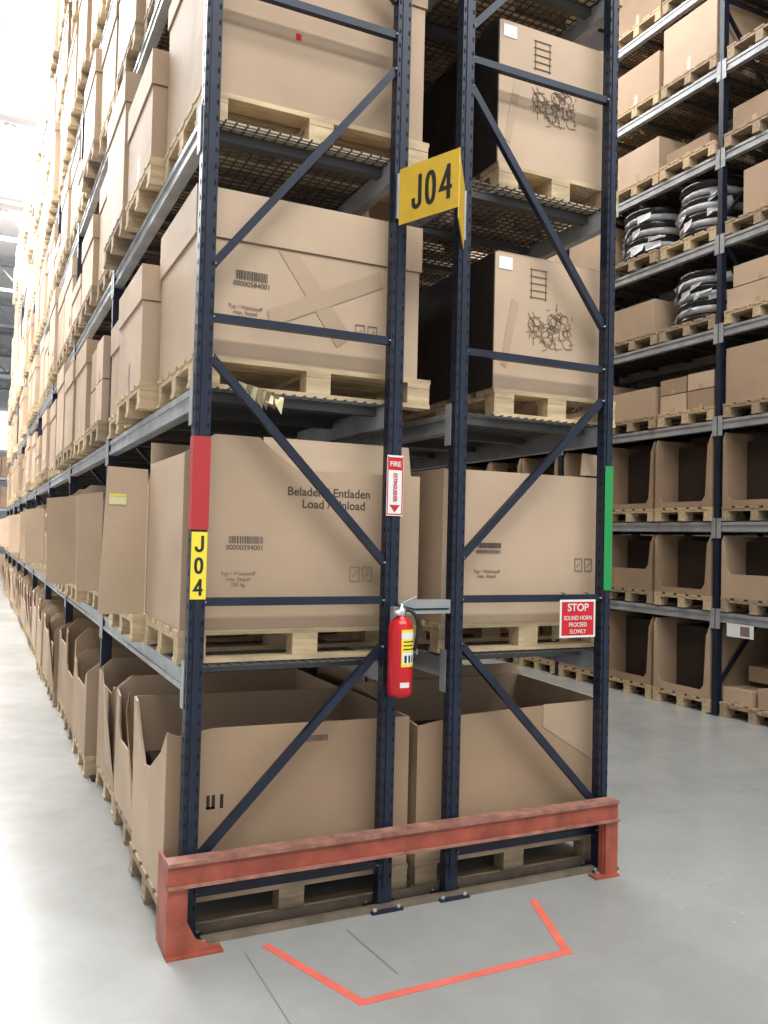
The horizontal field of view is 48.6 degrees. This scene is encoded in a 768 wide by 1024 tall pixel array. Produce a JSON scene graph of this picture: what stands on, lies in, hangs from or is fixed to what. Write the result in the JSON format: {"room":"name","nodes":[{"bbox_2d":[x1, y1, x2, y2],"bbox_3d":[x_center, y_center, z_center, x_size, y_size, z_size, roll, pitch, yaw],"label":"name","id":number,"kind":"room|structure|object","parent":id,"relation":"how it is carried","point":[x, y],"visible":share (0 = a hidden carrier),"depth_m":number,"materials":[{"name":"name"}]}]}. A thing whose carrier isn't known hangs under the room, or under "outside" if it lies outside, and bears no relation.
{"room":"warehouse","nodes":[
{"label":"warehouse","id":0,"kind":"room"},
{"bbox_2d":[0,379,13,552],"bbox_3d":[-22.328,-2.798,58.149,36.000,11.800,0.300,2,-2,-26],"label":"wall","id":1,"kind":"structure","parent":0,"point":[4,394],"depth_m":56.60,"materials":[{"name":"white"}]},
{"bbox_2d":[0,412,7,448],"bbox_3d":[-25.784,-5.439,56.313,3.600,2.400,0.090,2,-2,-26],"label":"window","id":2,"kind":"structure","parent":1,"relation":"in","point":[3,415],"depth_m":56.52,"materials":[{"name":"white glass"}]},
{"bbox_2d":[131,687,409,891],"bbox_3d":[-0.637,1.411,4.539,1.280,0.798,0.856,2,-2,-26],"label":"carton","id":3,"kind":"object","parent":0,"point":[327,787],"visible":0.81,"depth_m":4.23,"materials":[{"name":"brown cardboard"}]},
{"bbox_2d":[206,734,327,809],"bbox_3d":[-0.555,1.248,4.107,0.602,0.305,0.001,2,-2,-26],"label":"print","id":4,"kind":"object","parent":3,"relation":"attached to","point":[234,765],"depth_m":4.10,"materials":[{"name":"brown cardboard"}]},
{"bbox_2d":[146,434,419,630],"bbox_3d":[-0.560,0.104,4.601,1.240,0.948,0.858,2,-2,-26],"label":"carton","id":5,"kind":"object","parent":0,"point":[271,533],"visible":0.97,"depth_m":4.20,"materials":[{"name":"brown cardboard"}]},
{"bbox_2d":[221,571,254,586],"bbox_3d":[-0.696,0.322,4.057,0.171,0.076,0.001,2,-2,-26],"label":"print","id":6,"kind":"object","parent":5,"relation":"attached to","point":[228,578],"depth_m":4.06,"materials":[{"name":"brown"}]},
{"bbox_2d":[226,545,259,549],"bbox_3d":[-0.668,0.169,4.074,0.179,0.024,0.001,2,-2,-26],"label":"print","id":7,"kind":"object","parent":5,"relation":"attached to","point":[228,547],"depth_m":4.07,"materials":[{"name":"brown"}]},
{"bbox_2d":[230,536,262,543],"bbox_3d":[-0.661,0.134,4.078,0.168,0.035,0.001,2,-2,-26],"label":"print","id":8,"kind":"object","parent":5,"relation":"on","point":[233,539],"depth_m":4.08,"materials":[{"name":"brown"}]},
{"bbox_2d":[288,486,369,509],"bbox_3d":[-0.272,-0.066,4.269,0.442,0.103,0.001,2,-2,-26],"label":"print","id":9,"kind":"object","parent":5,"relation":"attached to","point":[299,497],"depth_m":4.26,"materials":[{"name":"black"}]},
{"bbox_2d":[0,0,630,379],"bbox_3d":[-6.532,-9.427,25.755,36.000,0.200,72.000,2,-2,-26],"label":"ceiling","id":10,"kind":"structure","parent":0,"point":[25,59],"depth_m":19.70,"materials":[{"name":"white"}]},
{"bbox_2d":[0,0,52,390],"bbox_3d":[-6.550,-8.667,25.732,36.043,1.280,72.000,2,-2,-26],"label":"roof truss","id":11,"kind":"object","parent":10,"relation":"attached to","point":[5,22],"visible":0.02,"depth_m":20.26,"materials":[{"name":"grey metal"}]},
{"bbox_2d":[0,570,767,1023],"bbox_3d":[-6.819,2.564,25.384,36.000,0.200,72.000,2,-2,-26],"label":"floor","id":12,"kind":"structure","parent":0,"point":[680,935],"depth_m":4.10,"materials":[{"name":"concrete"}]},
{"bbox_2d":[0,456,32,569],"bbox_3d":[-15.453,-0.306,39.567,13.580,6.000,1.140,2,-2,-26],"label":"rack","id":13,"kind":"object","parent":12,"relation":"on","point":[4,469],"visible":0.02,"depth_m":38.19,"materials":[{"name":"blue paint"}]},
{"bbox_2d":[3,588,130,844],"bbox_3d":[-6.063,2.107,15.815,1.315,0.154,24.165,2,-2,-26],"label":"wooden pallet stock","id":14,"kind":"object","parent":12,"relation":"on","point":[89,763],"visible":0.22,"depth_m":6.43,"materials":[{"name":"beige wood"}]},
{"bbox_2d":[2,557,338,828],"bbox_3d":[-6.080,1.600,15.817,1.380,0.858,24.145,2,-2,-26],"label":"stock","id":15,"kind":"object","parent":14,"relation":"on","point":[97,702],"visible":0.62,"depth_m":6.40,"materials":[{"name":"brown cardboard"}]},
{"bbox_2d":[128,841,407,930],"bbox_3d":[-0.635,1.888,4.532,1.270,0.154,0.855,2,-2,-26],"label":"wooden pallet","id":16,"kind":"object","parent":12,"relation":"on","point":[286,895],"depth_m":4.17,"materials":[{"name":"brown wood"}]},
{"bbox_2d":[5,0,618,942],"bbox_3d":[-5.175,-2.745,15.845,2.515,9.900,25.345,2,-2,-26],"label":"rack","id":17,"kind":"object","parent":12,"relation":"on","point":[455,439],"visible":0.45,"depth_m":4.52,"materials":[{"name":"blue metal"}]},
{"bbox_2d":[12,0,68,304],"bbox_3d":[-5.657,-6.774,15.688,1.314,0.154,25.051,2,-2,-26],"label":"stock","id":18,"kind":"object","parent":17,"relation":"on","point":[57,44],"visible":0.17,"depth_m":14.78,"materials":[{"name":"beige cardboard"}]},
{"bbox_2d":[13,0,63,293],"bbox_3d":[-5.644,-7.316,15.705,1.318,0.930,25.035,2,-2,-26],"label":"stock","id":19,"kind":"object","parent":18,"relation":"on","point":[57,12],"visible":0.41,"depth_m":15.90,"materials":[{"name":"brown"}]},
{"bbox_2d":[13,0,79,337],"bbox_3d":[-5.692,-5.505,15.652,1.310,0.154,25.061,2,-2,-26],"label":"stock","id":20,"kind":"object","parent":17,"relation":"on","point":[75,17],"visible":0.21,"depth_m":14.58,"materials":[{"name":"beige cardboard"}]},
{"bbox_2d":[14,0,74,333],"bbox_3d":[-5.670,-6.047,15.662,1.306,0.930,25.025,2,-2,-26],"label":"stock","id":21,"kind":"object","parent":20,"relation":"on","point":[67,37],"visible":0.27,"depth_m":13.53,"materials":[{"name":"brown"}]},
{"bbox_2d":[11,0,110,381],"bbox_3d":[-5.721,-4.236,15.615,1.317,0.154,25.075,2,-2,-26],"label":"stock","id":22,"kind":"object","parent":17,"relation":"on","point":[75,114],"visible":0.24,"depth_m":9.73,"materials":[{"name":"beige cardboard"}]},
{"bbox_2d":[11,0,100,378],"bbox_3d":[-5.711,-4.778,15.630,1.314,0.930,25.059,2,-2,-26],"label":"stock","id":23,"kind":"object","parent":22,"relation":"on","point":[88,9],"visible":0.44,"depth_m":11.27,"materials":[{"name":"brown"}]},
{"bbox_2d":[7,0,169,425],"bbox_3d":[-5.747,-2.967,15.570,1.316,0.154,25.052,2,-2,-26],"label":"stock","id":24,"kind":"object","parent":17,"relation":"on","point":[97,150],"visible":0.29,"depth_m":7.71,"materials":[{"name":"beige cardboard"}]},
{"bbox_2d":[8,0,149,416],"bbox_3d":[-5.736,-3.509,15.586,1.325,0.930,25.037,2,-2,-26],"label":"stock","id":25,"kind":"object","parent":24,"relation":"on","point":[106,63],"visible":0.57,"depth_m":7.80,"materials":[{"name":"brown"}]},
{"bbox_2d":[6,380,318,506],"bbox_3d":[-6.007,-0.421,15.902,1.317,0.154,24.161,2,-2,-26],"label":"wooden pallet stock","id":26,"kind":"object","parent":17,"relation":"on","point":[139,402],"visible":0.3,"depth_m":6.46,"materials":[{"name":"beige wood"}]},
{"bbox_2d":[7,263,161,499],"bbox_3d":[-5.997,-0.963,15.917,1.315,0.930,24.146,2,-2,-26],"label":"carton","id":27,"kind":"object","parent":26,"relation":"on","point":[134,340],"visible":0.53,"depth_m":6.53,"materials":[{"name":"brown cardboard"}]},
{"bbox_2d":[4,547,331,641],"bbox_3d":[-6.032,0.873,15.854,1.318,0.154,24.165,2,-2,-26],"label":"wooden pallet stock","id":28,"kind":"object","parent":17,"relation":"on","point":[132,624],"visible":0.11,"depth_m":5.39,"materials":[{"name":"beige wood"}]},
{"bbox_2d":[0,466,149,613],"bbox_3d":[-6.131,0.354,15.812,1.569,0.874,24.155,2,-2,-26],"label":"stock","id":29,"kind":"object","parent":28,"relation":"on","point":[89,541],"visible":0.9,"depth_m":6.42,"materials":[{"name":"brown cardboard"}]},
{"bbox_2d":[6,156,342,465],"bbox_3d":[-5.978,-1.690,15.940,1.310,0.154,24.168,2,-2,-26],"label":"wooden pallet stock","id":30,"kind":"object","parent":17,"relation":"on","point":[150,184],"visible":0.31,"depth_m":5.95,"materials":[{"name":"beige wood"}]},
{"bbox_2d":[7,48,168,456],"bbox_3d":[-5.965,-2.239,15.957,1.314,0.942,24.153,2,-2,-26],"label":"carton","id":31,"kind":"object","parent":30,"relation":"on","point":[137,125],"visible":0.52,"depth_m":6.04,"materials":[{"name":"brown cardboard"}]},
{"bbox_2d":[190,532,207,598],"bbox_3d":[-0.838,0.242,3.850,0.072,0.305,0.003,2,-2,-26],"label":"label","id":32,"kind":"object","parent":17,"relation":"attached to","point":[199,539],"visible":1,"depth_m":3.85,"materials":[{"name":"yellow"}]},
{"bbox_2d":[188,436,210,529],"bbox_3d":[-0.844,-0.132,3.891,0.080,0.425,0.065,2,-2,-26],"label":"tape","id":33,"kind":"object","parent":17,"relation":"attached to","point":[200,446],"visible":1,"depth_m":3.86,"materials":[{"name":"red plastic"}]},
{"bbox_2d":[239,381,283,412],"bbox_3d":[-0.582,-0.539,4.022,0.216,0.141,0.066,2,-2,-26],"label":"film","id":34,"kind":"object","parent":17,"relation":"attached to","point":[261,396],"visible":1,"depth_m":4.02,"materials":[{"name":"beige"}]},
{"bbox_2d":[143,614,417,663],"bbox_3d":[-0.574,0.655,4.585,1.260,0.154,0.855,2,-2,-26],"label":"wooden pallet","id":35,"kind":"object","parent":17,"relation":"on","point":[299,643],"depth_m":4.28,"materials":[{"name":"brown wood"}]},
{"bbox_2d":[156,353,430,421],"bbox_3d":[-0.512,-0.638,4.640,1.270,0.154,0.855,2,-2,-26],"label":"wooden pallet","id":36,"kind":"object","parent":17,"relation":"on","point":[279,378],"depth_m":4.38,"materials":[{"name":"brown wood"}]},
{"bbox_2d":[159,183,422,378],"bbox_3d":[-0.532,-1.118,4.640,1.205,0.803,0.860,2,-2,-26],"label":"carton","id":37,"kind":"object","parent":36,"relation":"on","point":[301,264],"depth_m":4.25,"materials":[{"name":"brown cardboard"}]},
{"bbox_2d":[164,86,428,217],"bbox_3d":[-0.499,-1.907,4.671,1.230,0.154,0.855,2,-2,-26],"label":"wooden pallet","id":38,"kind":"object","parent":17,"relation":"on","point":[317,128],"depth_m":4.39,"materials":[{"name":"brown wood"}]},
{"bbox_2d":[166,0,427,152],"bbox_3d":[-0.501,-2.407,4.680,1.205,0.843,0.860,2,-2,-26],"label":"carton","id":39,"kind":"object","parent":38,"relation":"on","point":[273,54],"depth_m":4.31,"materials":[{"name":"brown cardboard"}]},
{"bbox_2d":[386,455,403,515],"bbox_3d":[0.055,-0.133,4.285,0.092,0.305,0.005,2,-2,-26],"label":"fire extinguisher sign","id":40,"kind":"object","parent":17,"relation":"attached to","point":[395,463],"visible":1,"depth_m":4.28,"materials":[{"name":"white plastic"}]},
{"bbox_2d":[387,595,419,697],"bbox_3d":[0.084,0.656,4.184,0.165,0.493,0.133,1,-2,24],"label":"fire extinguisher","id":41,"kind":"object","parent":17,"relation":"attached to","point":[402,653],"visible":1,"depth_m":4.13,"materials":[{"name":"red metal"}]},
{"bbox_2d":[396,147,466,248],"bbox_3d":[0.325,-1.562,4.238,0.405,0.340,0.374,2,-2,-26],"label":"aisle sign","id":42,"kind":"object","parent":17,"relation":"attached to","point":[434,185],"visible":1,"depth_m":4.18,"materials":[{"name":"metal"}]},
{"bbox_2d":[419,271,447,289],"bbox_3d":[-4.947,-1.635,16.933,1.225,0.154,23.260,2,-2,-26],"label":"stock","id":43,"kind":"object","parent":17,"relation":"on","point":[422,271],"visible":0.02,"depth_m":6.76,"materials":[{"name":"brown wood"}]},
{"bbox_2d":[369,201,452,266],"bbox_3d":[-4.935,-2.162,16.950,1.230,0.900,23.245,2,-2,-26],"label":"stock","id":44,"kind":"object","parent":43,"relation":"on","point":[380,211],"visible":0.02,"depth_m":6.44,"materials":[{"name":"brown cardboard"}]},
{"bbox_2d":[418,620,593,652],"bbox_3d":[0.624,0.702,5.160,1.160,0.154,0.855,2,-2,-26],"label":"wooden pallet","id":45,"kind":"object","parent":17,"relation":"on","point":[522,635],"depth_m":4.80,"materials":[{"name":"brown wood"}]},
{"bbox_2d":[411,453,596,623],"bbox_3d":[0.642,0.135,5.176,1.134,0.978,0.845,2,-2,-26],"label":"carton","id":46,"kind":"object","parent":45,"relation":"on","point":[545,543],"depth_m":4.77,"materials":[{"name":"brown cardboard"}]},
{"bbox_2d":[402,388,615,444],"bbox_3d":[0.723,-0.583,5.451,0.860,0.154,1.250,2,-2,-26],"label":"wooden pallet","id":47,"kind":"object","parent":17,"relation":"on","point":[514,403],"visible":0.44,"depth_m":4.91,"materials":[{"name":"brown wood"}]},
{"bbox_2d":[402,250,599,412],"bbox_3d":[0.722,-1.008,5.425,0.822,0.862,1.195,2,-2,-26],"label":"carton","id":48,"kind":"object","parent":47,"relation":"on","point":[520,304],"visible":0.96,"depth_m":4.89,"materials":[{"name":"brown cardboard"}]},
{"bbox_2d":[422,161,618,262],"bbox_3d":[0.753,-1.852,5.490,0.860,0.154,1.250,2,-2,-26],"label":"wooden pallet","id":49,"kind":"object","parent":17,"relation":"on","point":[544,184],"visible":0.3,"depth_m":5.01,"materials":[{"name":"brown wood"}]},
{"bbox_2d":[422,18,602,229],"bbox_3d":[0.753,-2.302,5.465,0.822,0.912,1.195,2,-2,-26],"label":"carton","id":50,"kind":"object","parent":49,"relation":"on","point":[549,131],"visible":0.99,"depth_m":4.93,"materials":[{"name":"brown cardboard"}]},
{"bbox_2d":[424,0,623,84],"bbox_3d":[-4.528,-2.919,16.156,1.226,0.154,25.070,2,-2,-26],"label":"stock","id":51,"kind":"object","parent":17,"relation":"on","point":[621,4],"visible":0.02,"depth_m":5.42,"materials":[{"name":"brown wood"}]},
{"bbox_2d":[424,4,554,64],"bbox_3d":[-4.515,-3.447,16.172,1.231,0.900,25.055,2,-2,-26],"label":"stock","id":52,"kind":"object","parent":51,"relation":"on","point":[519,11],"visible":0.02,"depth_m":5.52,"materials":[{"name":"brown"}]},
{"bbox_2d":[559,592,594,637],"bbox_3d":[1.069,0.575,4.770,0.245,0.248,0.058,2,-2,-26],"label":"warning sign","id":53,"kind":"object","parent":17,"relation":"attached to","point":[577,617],"visible":1,"depth_m":4.74,"materials":[{"name":"red plastic"}]},
{"bbox_2d":[603,466,612,589],"bbox_3d":[1.284,0.092,4.874,0.057,0.710,0.001,2,-2,-26],"label":"tape","id":54,"kind":"object","parent":17,"relation":"attached to","point":[608,469],"visible":1,"depth_m":4.87,"materials":[{"name":"green plastic"}]},
{"bbox_2d":[156,796,619,962],"bbox_3d":[0.141,1.772,4.294,2.485,0.412,0.230,2,-2,-26],"label":"guard rail","id":55,"kind":"object","parent":12,"relation":"on","point":[175,939],"visible":0.98,"depth_m":4.04,"materials":[{"name":"red metal"}]},
{"bbox_2d":[261,899,572,1005],"bbox_3d":[0.236,1.966,3.856,1.453,0.002,0.634,2,-2,-26],"label":"tape","id":56,"kind":"object","parent":12,"relation":"on","point":[565,950],"visible":1,"depth_m":3.63,"materials":[{"name":"red plastic"}]},
{"bbox_2d":[406,834,590,886],"bbox_3d":[0.532,1.933,5.091,1.240,0.154,0.855,2,-2,-26],"label":"wooden pallet","id":57,"kind":"object","parent":12,"relation":"on","point":[419,873],"depth_m":4.70,"materials":[{"name":"brown wood"}]},
{"bbox_2d":[245,740,767,1023],"bbox_3d":[-5.480,2.292,18.821,4.286,0.001,49.000,2,-2,-26],"label":"joint","id":58,"kind":"object","parent":12,"relation":"on","point":[347,930],"visible":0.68,"depth_m":3.69,"materials":[{"name":"grey"}]},
{"bbox_2d":[411,0,767,715],"bbox_3d":[1.175,-2.438,16.007,1.150,9.600,25.340,2,-2,-26],"label":"rack","id":59,"kind":"object","parent":12,"relation":"on","point":[723,244],"visible":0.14,"depth_m":9.96,"materials":[{"name":"grey metal"}]},
{"bbox_2d":[499,0,767,724],"bbox_3d":[1.190,-1.867,15.998,1.190,8.454,25.070,2,-2,-26],"label":"pallets","id":60,"kind":"object","parent":59,"relation":"on","point":[759,124],"visible":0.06,"depth_m":10.14,"materials":[{"name":"brown wood"}]},
{"bbox_2d":[466,0,767,710],"bbox_3d":[1.201,-2.352,16.012,1.188,9.116,25.050,2,-2,-26],"label":"stock","id":61,"kind":"object","parent":60,"relation":"on","point":[671,653],"visible":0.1,"depth_m":10.15,"materials":[{"name":"brown cardboard"}]},
{"bbox_2d":[622,177,747,324],"bbox_3d":[-0.093,-4.373,18.535,0.920,4.688,19.489,2,-2,-26],"label":"stock","id":62,"kind":"object","parent":60,"relation":"on","point":[647,229],"visible":0.14,"depth_m":9.94,"materials":[{"name":"grey"}]},
{"bbox_2d":[727,623,753,639],"bbox_3d":[3.760,1.259,8.993,0.005,0.140,0.350,2,-2,-26],"label":"placard","id":63,"kind":"object","parent":59,"relation":"attached to","point":[733,630],"visible":1,"depth_m":8.98,"materials":[{"name":"white"}]},
{"bbox_2d":[612,92,767,600],"bbox_3d":[2.414,-2.390,16.601,1.160,9.600,25.340,2,-2,-26],"label":"rack","id":64,"kind":"object","parent":12,"relation":"on","point":[656,381],"visible":0.02,"depth_m":12.16,"materials":[{"name":"grey metal"}]},
{"bbox_2d":[538,11,767,519],"bbox_3d":[2.416,-2.199,16.582,1.187,9.215,25.034,2,-2,-26],"label":"stock","id":65,"kind":"object","parent":64,"relation":"on","point":[730,128],"visible":0.02,"depth_m":11.98,"materials":[{"name":"brown"}]},
{"bbox_3d":[-4.844,2.155,16.407,1.229,0.154,24.165,2,-2,-26],"label":"wooden pallet stock","id":66,"kind":"object","parent":12,"relation":"on","visible":0},
{"bbox_2d":[298,662,521,689],"bbox_3d":[-4.832,1.647,16.423,1.229,0.859,24.145,2,-2,-26],"label":"stock","id":67,"kind":"object","parent":66,"relation":"on","point":[336,675],"visible":0.02,"depth_m":5.72,"materials":[{"name":"brown cardboard"}]},
{"bbox_2d":[353,673,592,861],"bbox_3d":[0.535,1.459,5.100,1.220,0.793,0.858,2,-2,-26],"label":"carton","id":68,"kind":"object","parent":66,"relation":"on","point":[503,767],"visible":0.55,"depth_m":4.76,"materials":[{"name":"brown cardboard"}]}
]}

